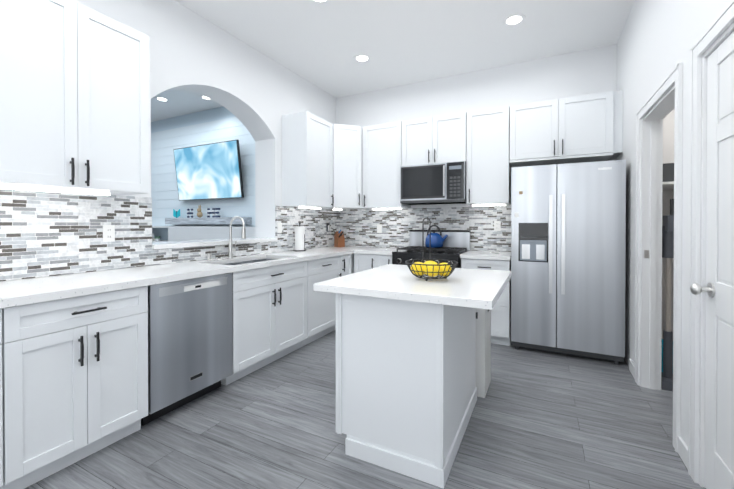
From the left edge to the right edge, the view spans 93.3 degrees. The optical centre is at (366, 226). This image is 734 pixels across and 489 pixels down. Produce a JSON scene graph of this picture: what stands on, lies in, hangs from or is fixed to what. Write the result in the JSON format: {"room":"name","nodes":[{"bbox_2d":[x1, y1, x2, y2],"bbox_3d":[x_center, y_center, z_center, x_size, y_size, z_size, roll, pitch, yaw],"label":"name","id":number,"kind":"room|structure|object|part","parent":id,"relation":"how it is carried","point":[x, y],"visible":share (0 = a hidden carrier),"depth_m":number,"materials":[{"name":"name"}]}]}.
{"room":"kitchen","nodes":[
{"label":"kitchen","id":0,"kind":"room"},
{"bbox_2d":[9,0,335,280],"bbox_3d":[-1.894,-0.315,2.562,0.300,3.070,5.780,0,0,27],"label":"wall","id":1,"kind":"structure","parent":0,"point":[257,93],"depth_m":3.40,"materials":[{"name":"white paint"}]},
{"bbox_2d":[0,0,149,195],"bbox_3d":[-1.775,-0.731,2.031,0.385,1.072,0.805,0,0,27],"label":"upper cabinet","id":2,"kind":"object","parent":1,"relation":"attached to","point":[74,97],"visible":1,"depth_m":1.94,"materials":[{"name":"white wood"}]},
{"bbox_2d":[0,189,335,280],"bbox_3d":[-1.624,0.041,2.752,0.008,0.523,5.199,0,0,27],"label":"backsplash","id":3,"kind":"structure","parent":1,"relation":"attached to","point":[44,234],"depth_m":2.32,"materials":[{"name":"tile"}]},
{"bbox_2d":[103,225,114,241],"bbox_3d":[-1.792,0.051,2.406,0.007,0.116,0.072,0,0,27],"label":"electrical outlet","id":4,"kind":"object","parent":3,"relation":"attached to","point":[108,233],"visible":1,"depth_m":2.40,"materials":[{"name":"white plastic"}]},
{"bbox_2d":[277,223,281,232],"bbox_3d":[-0.997,0.020,3.966,0.009,0.116,0.072,0,0,27],"label":"light switch","id":5,"kind":"object","parent":3,"relation":"attached to","point":[279,227],"visible":1,"depth_m":3.95,"materials":[{"name":"white plastic"}]},
{"bbox_2d":[152,238,276,248],"bbox_3d":[-1.484,0.157,3.366,0.365,0.035,1.384,0,0,27],"label":"sill","id":6,"kind":"structure","parent":1,"relation":"attached to","point":[175,244],"depth_m":3.16,"materials":[{"name":"white stone"}]},
{"bbox_2d":[282,111,333,208],"bbox_3d":[-0.690,-0.746,4.163,0.385,1.072,0.538,0,0,27],"label":"upper cabinet","id":7,"kind":"object","parent":1,"relation":"attached to","point":[307,160],"visible":1,"depth_m":3.97,"materials":[{"name":"white wood"}]},
{"bbox_2d":[321,124,368,210],"bbox_3d":[-0.317,-0.749,4.638,0.619,1.072,0.639,0,0,27],"label":"upper cabinet","id":8,"kind":"object","parent":1,"relation":"attached to","point":[347,167],"visible":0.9,"depth_m":4.40,"materials":[{"name":"white wood"}]},
{"bbox_2d":[151,106,254,226],"bbox_3d":[-3.014,-0.340,6.095,4.898,3.070,0.499,0,0,27],"label":"wall","id":9,"kind":"structure","parent":0,"point":[214,114],"depth_m":5.74,"materials":[{"name":"blue"}]},
{"bbox_2d":[151,117,254,225],"bbox_3d":[-2.458,-0.835,5.521,3.386,1.667,0.011,0,0,27],"label":"shiplap","id":10,"kind":"structure","parent":9,"relation":"attached to","point":[189,137],"depth_m":5.70,"materials":[{"name":"white paint"}]},
{"bbox_2d":[165,205,251,223],"bbox_3d":[-2.546,-0.182,5.469,1.800,0.307,0.167,0,0,27],"label":"mantel shelf","id":11,"kind":"object","parent":10,"relation":"attached to","point":[215,218],"visible":1,"depth_m":5.40,"materials":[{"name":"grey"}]},
{"bbox_2d":[173,140,243,200],"bbox_3d":[-2.491,-0.841,5.419,1.440,0.839,0.162,0,0,27],"label":"wall-mounted tv","id":12,"kind":"object","parent":10,"relation":"attached to","point":[210,171],"visible":1,"depth_m":5.35,"materials":[{"name":"black"}]},
{"bbox_2d":[25,330,705,488],"bbox_3d":[-1.847,1.244,2.595,10.164,0.050,6.100,0,0,27],"label":"floor","id":13,"kind":"structure","parent":0,"point":[543,420],"depth_m":2.00,"materials":[{"name":"grey wood"}]},
{"bbox_2d":[0,309,2,486],"bbox_3d":[-2.032,0.791,1.278,0.620,0.876,0.809,0,0,27],"label":"base cabinet","id":14,"kind":"object","parent":13,"relation":"on","point":[1,445],"visible":0.92,"depth_m":1.48,"materials":[{"name":"white wood"}]},
{"bbox_2d":[0,246,355,308],"bbox_3d":[-1.343,0.324,2.611,0.638,0.039,5.198,0,0,27],"label":"countertop","id":15,"kind":"structure","parent":14,"relation":"on","point":[19,292],"depth_m":2.15,"materials":[{"name":"white stone"}]},
{"bbox_2d":[207,254,221,259],"bbox_3d":[-1.366,0.273,3.108,0.045,0.056,0.140,0,0,27],"label":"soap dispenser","id":16,"kind":"object","parent":15,"relation":"on","point":[208,256],"visible":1,"depth_m":3.05,"materials":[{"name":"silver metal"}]},
{"bbox_2d":[227,216,245,257],"bbox_3d":[-1.208,0.102,3.242,0.214,0.396,0.084,0,0,27],"label":"faucet","id":17,"kind":"object","parent":15,"relation":"on","point":[231,249],"visible":1,"depth_m":3.25,"materials":[{"name":"silver metal"}]},
{"bbox_2d":[223,259,275,264],"bbox_3d":[-1.044,0.438,3.145,0.440,0.196,0.830,0,0,27],"label":"sink","id":18,"kind":"object","parent":15,"relation":"in","point":[245,262],"visible":0.06,"depth_m":3.38,"materials":[{"name":"silver metal"}]},
{"bbox_2d":[293,223,305,250],"bbox_3d":[-0.796,0.125,4.105,0.150,0.336,0.150,0,0,27],"label":"paper towel holder","id":19,"kind":"object","parent":15,"relation":"on","point":[299,238],"visible":1,"depth_m":4.05,"materials":[{"name":"white paper"}]},
{"bbox_2d":[334,230,344,246],"bbox_3d":[-0.369,0.168,4.800,0.100,0.242,0.203,0,0,-28],"label":"knife block","id":20,"kind":"object","parent":15,"relation":"on","point":[339,239],"visible":1,"depth_m":4.78,"materials":[{"name":"brown wood"}]},
{"bbox_2d":[0,286,147,488],"bbox_3d":[-1.692,0.787,1.908,0.655,0.875,0.613,0,0,27],"label":"base cabinet","id":21,"kind":"object","parent":13,"relation":"on","point":[74,379],"visible":0.98,"depth_m":1.72,"materials":[{"name":"white wood"}]},
{"bbox_2d":[141,273,232,425],"bbox_3d":[-1.413,0.783,2.464,0.612,0.874,0.609,0,0,27],"label":"dishwasher","id":22,"kind":"object","parent":13,"relation":"on","point":[189,340],"visible":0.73,"depth_m":2.27,"materials":[{"name":"grey metal"}]},
{"bbox_2d":[152,226,254,241],"bbox_3d":[-2.573,0.602,5.405,3.476,1.195,0.339,0,0,27],"label":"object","id":23,"kind":"object","parent":13,"relation":"on","point":[172,233],"visible":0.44,"depth_m":5.23,"materials":[{"name":"white"}]},
{"bbox_2d":[152,233,159,240],"bbox_3d":[-3.759,0.150,5.962,0.694,0.190,0.180,0,0,27],"label":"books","id":24,"kind":"object","parent":23,"relation":"on","point":[158,238],"depth_m":5.93,"materials":[{"name":"paper"}]},
{"bbox_2d":[221,261,306,384],"bbox_3d":[-1.058,0.778,3.153,0.655,0.875,0.922,0,0,27],"label":"base cabinet","id":25,"kind":"object","parent":13,"relation":"on","point":[269,314],"visible":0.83,"depth_m":2.94,"materials":[{"name":"white wood"}]},
{"bbox_2d":[301,256,340,346],"bbox_3d":[-0.706,0.773,3.844,0.655,0.875,0.621,0,0,27],"label":"base cabinet","id":26,"kind":"object","parent":13,"relation":"on","point":[321,314],"visible":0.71,"depth_m":3.65,"materials":[{"name":"white wood"}]},
{"bbox_2d":[335,254,351,329],"bbox_3d":[-0.505,0.770,4.238,0.655,0.875,0.257,0,0,27],"label":"base cabinet","id":27,"kind":"object","parent":13,"relation":"on","point":[346,264],"visible":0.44,"depth_m":4.11,"materials":[{"name":"white wood"}]},
{"bbox_2d":[352,253,354,273],"bbox_3d":[-0.327,0.767,4.653,0.597,0.875,0.639,0,0,27],"label":"base cabinet","id":28,"kind":"object","parent":13,"relation":"on","point":[353,263],"depth_m":4.30,"materials":[{"name":"white wood"}]},
{"bbox_2d":[354,254,391,272],"bbox_3d":[0.202,0.769,4.375,0.507,0.875,0.655,0,0,27],"label":"base cabinet","id":29,"kind":"object","parent":13,"relation":"on","point":[362,262],"visible":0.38,"depth_m":4.14,"materials":[{"name":"white wood"}]},
{"bbox_2d":[352,246,396,254],"bbox_3d":[0.210,0.312,4.362,0.495,0.039,0.668,0,0,27],"label":"countertop","id":30,"kind":"structure","parent":29,"relation":"on","point":[359,250],"depth_m":4.17,"materials":[{"name":"white stone"}]},
{"bbox_2d":[336,293,476,488],"bbox_3d":[0.278,0.785,2.171,0.648,0.875,0.926,0,0,27],"label":"kitchen island","id":31,"kind":"object","parent":13,"relation":"on","point":[406,393],"visible":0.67,"depth_m":1.76,"materials":[{"name":"white wood"}]},
{"bbox_2d":[313,264,511,309],"bbox_3d":[0.348,0.327,2.110,0.910,0.039,1.020,0,0,27],"label":"island countertop","id":32,"kind":"structure","parent":31,"relation":"on","point":[474,288],"depth_m":1.81,"materials":[{"name":"white stone"}]},
{"bbox_2d":[405,217,457,280],"bbox_3d":[0.374,0.126,2.017,0.302,0.363,0.302,0,0,27],"label":"fruit basket","id":33,"kind":"object","parent":32,"relation":"on","point":[432,269],"visible":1,"depth_m":1.96,"materials":[{"name":"black"}]},
{"bbox_2d":[476,308,490,397],"bbox_3d":[0.779,0.885,2.654,0.296,0.668,0.315,0,0,27],"label":"panel","id":34,"kind":"object","parent":31,"relation":"attached to","point":[483,348],"visible":0.17,"depth_m":2.48,"materials":[{"name":"white wood"}]},
{"bbox_2d":[392,230,469,267],"bbox_3d":[0.751,0.629,4.039,0.756,1.160,0.691,0,0,27],"label":"range","id":35,"kind":"object","parent":13,"relation":"on","point":[456,243],"visible":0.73,"depth_m":3.99,"materials":[{"name":"black metal"}]},
{"bbox_2d":[425,225,447,247],"bbox_3d":[0.834,0.117,4.156,0.278,0.270,0.220,0,0,27],"label":"kettle","id":36,"kind":"object","parent":35,"relation":"on","point":[437,240],"visible":0.94,"depth_m":4.10,"materials":[{"name":"blue metal"}]},
{"bbox_2d":[461,258,510,345],"bbox_3d":[1.334,0.773,3.802,0.475,0.875,0.651,0,0,27],"label":"base cabinet","id":37,"kind":"object","parent":13,"relation":"on","point":[501,322],"visible":0.4,"depth_m":3.49,"materials":[{"name":"white wood"}]},
{"bbox_2d":[460,250,510,259],"bbox_3d":[1.338,0.315,3.805,0.489,0.039,0.638,0,0,27],"label":"countertop","id":38,"kind":"structure","parent":37,"relation":"on","point":[473,254],"depth_m":3.60,"materials":[{"name":"white stone"}]},
{"bbox_2d":[511,160,625,364],"bbox_3d":[1.938,0.321,3.427,0.906,1.785,0.710,0,0,27],"label":"fridge","id":39,"kind":"object","parent":13,"relation":"on","point":[568,233],"visible":1,"depth_m":3.15,"materials":[{"name":"grey metal"}]},
{"bbox_2d":[661,339,662,371],"bbox_3d":[2.434,1.068,2.815,0.195,0.300,0.180,0,0,27],"label":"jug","id":40,"kind":"object","parent":13,"relation":"on","point":[662,357],"visible":0.06,"depth_m":2.76,"materials":[{"name":"teal"}]},
{"bbox_2d":[661,199,673,390],"bbox_3d":[2.296,0.509,2.624,0.130,1.420,0.200,0,0,27],"label":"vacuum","id":41,"kind":"object","parent":13,"relation":"on","point":[668,255],"visible":0.73,"depth_m":2.62,"materials":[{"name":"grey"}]},
{"bbox_2d":[151,0,634,121],"bbox_3d":[-1.847,-1.875,2.573,10.164,0.050,6.100,0,0,27],"label":"ceiling","id":42,"kind":"structure","parent":0,"point":[398,42],"depth_m":3.38,"materials":[{"name":"white paint"}]},
{"bbox_2d":[155,97,168,101],"bbox_3d":[-3.011,-1.865,5.095,0.190,0.005,0.190,0,0,27],"label":"recessed light","id":43,"kind":"object","parent":42,"relation":"in","point":[162,99],"visible":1,"depth_m":5.10,"materials":[{"name":"white"}]},
{"bbox_2d":[311,0,329,3],"bbox_3d":[-0.380,-1.849,2.791,0.190,0.005,0.190,0,0,27],"label":"recessed light","id":44,"kind":"object","parent":42,"relation":"in","point":[320,1],"visible":1,"depth_m":2.85,"materials":[{"name":"white"}]},
{"bbox_2d":[354,54,370,62],"bbox_3d":[-0.055,-1.856,3.838,0.190,0.005,0.190,0,0,27],"label":"recessed light","id":45,"kind":"object","parent":42,"relation":"in","point":[361,58],"visible":1,"depth_m":3.83,"materials":[{"name":"white"}]},
{"bbox_2d":[503,13,525,25],"bbox_3d":[1.321,-1.851,3.115,0.190,0.005,0.190,0,0,27],"label":"recessed light","id":46,"kind":"object","parent":42,"relation":"in","point":[514,19],"visible":1,"depth_m":3.10,"materials":[{"name":"white"}]},
{"bbox_2d":[336,44,616,251],"bbox_3d":[-0.527,-0.334,5.177,10.164,3.070,0.120,0,0,27],"label":"wall","id":47,"kind":"structure","parent":0,"point":[588,71],"depth_m":4.10,"materials":[{"name":"white paint"}]},
{"bbox_2d":[363,121,410,209],"bbox_3d":[0.252,-0.748,4.491,0.531,1.072,0.385,0,0,27],"label":"upper cabinet","id":48,"kind":"object","parent":47,"relation":"attached to","point":[382,153],"visible":0.92,"depth_m":4.36,"materials":[{"name":"white wood"}]},
{"bbox_2d":[336,206,510,251],"bbox_3d":[0.639,0.028,4.513,2.384,0.523,0.008,0,0,27],"label":"backsplash","id":49,"kind":"structure","parent":47,"relation":"attached to","point":[359,226],"depth_m":4.48,"materials":[{"name":"tile"}]},
{"bbox_2d":[377,224,381,232],"bbox_3d":[0.169,0.034,4.743,0.072,0.116,0.009,0,0,27],"label":"light switch","id":50,"kind":"object","parent":49,"relation":"attached to","point":[379,228],"visible":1,"depth_m":4.74,"materials":[{"name":"white plastic"}]},
{"bbox_2d":[494,221,500,230],"bbox_3d":[1.524,-0.001,4.054,0.072,0.116,0.007,0,0,27],"label":"electrical outlet","id":51,"kind":"object","parent":49,"relation":"attached to","point":[497,225],"visible":1,"depth_m":4.05,"materials":[{"name":"white plastic"}]},
{"bbox_2d":[402,112,466,165],"bbox_3d":[0.835,-1.005,4.192,0.770,0.553,0.385,0,0,27],"label":"upper cabinet","id":52,"kind":"object","parent":47,"relation":"attached to","point":[436,139],"visible":0.96,"depth_m":4.04,"materials":[{"name":"white wood"}]},
{"bbox_2d":[400,161,465,204],"bbox_3d":[0.821,-0.499,4.168,0.764,0.450,0.446,0,0,27],"label":"microwave","id":53,"kind":"object","parent":52,"relation":"attached to","point":[435,183],"visible":0.96,"depth_m":4.00,"materials":[{"name":"silver metal"}]},
{"bbox_2d":[466,106,511,205],"bbox_3d":[1.379,-0.754,3.917,0.442,1.052,0.385,0,0,27],"label":"upper cabinet","id":54,"kind":"object","parent":47,"relation":"attached to","point":[488,173],"visible":0.98,"depth_m":3.78,"materials":[{"name":"white wood"}]},
{"bbox_2d":[509,90,622,166],"bbox_3d":[2.020,-0.975,3.589,0.984,0.605,0.385,0,0,27],"label":"upper cabinet","id":55,"kind":"object","parent":47,"relation":"attached to","point":[584,128],"visible":1,"depth_m":3.44,"materials":[{"name":"white wood"}]},
{"bbox_2d":[662,109,674,338],"bbox_3d":[2.929,-0.318,2.902,1.020,3.070,0.100,0,0,27],"label":"wall","id":56,"kind":"structure","parent":0,"point":[668,140],"depth_m":3.00,"materials":[{"name":"white paint"}]},
{"bbox_2d":[662,163,673,189],"bbox_3d":[2.797,-0.381,2.631,1.025,0.200,0.498,0,0,27],"label":"shelf","id":57,"kind":"object","parent":56,"relation":"attached to","point":[668,175],"visible":0.02,"depth_m":2.65,"materials":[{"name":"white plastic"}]},
{"bbox_2d":[616,0,730,446],"bbox_3d":[1.292,-0.304,0.941,0.120,3.070,5.780,0,0,27],"label":"wall","id":58,"kind":"structure","parent":0,"point":[657,40],"depth_m":2.29,"materials":[{"name":"white paint"}]},
{"bbox_2d":[629,359,687,468],"bbox_3d":[1.073,1.185,0.670,0.014,0.095,5.080,0,0,27],"label":"baseboard","id":59,"kind":"structure","parent":58,"relation":"attached to","point":[682,450],"depth_m":1.82,"materials":[{"name":"white wood"}]},
{"bbox_2d":[635,0,733,487],"bbox_3d":[1.704,0.175,1.778,0.142,2.100,2.020,0,0,27],"label":"door frame","id":60,"kind":"structure","parent":58,"relation":"attached to","point":[723,21],"depth_m":1.87,"materials":[{"name":"white wood"}]},
{"bbox_2d":[690,31,733,488],"bbox_3d":[1.399,0.220,1.306,0.110,2.001,0.718,0,0,27],"label":"hall door","id":61,"kind":"structure","parent":58,"relation":"in","point":[718,289],"depth_m":1.49,"materials":[{"name":"white wood"}]},
{"bbox_3d":[1.514,0.286,1.571,0.075,0.066,0.066,0,0,27],"label":"door knob","id":62,"kind":"part","parent":61,"relation":"part of","materials":[{"name":"silver metal"}]}
]}

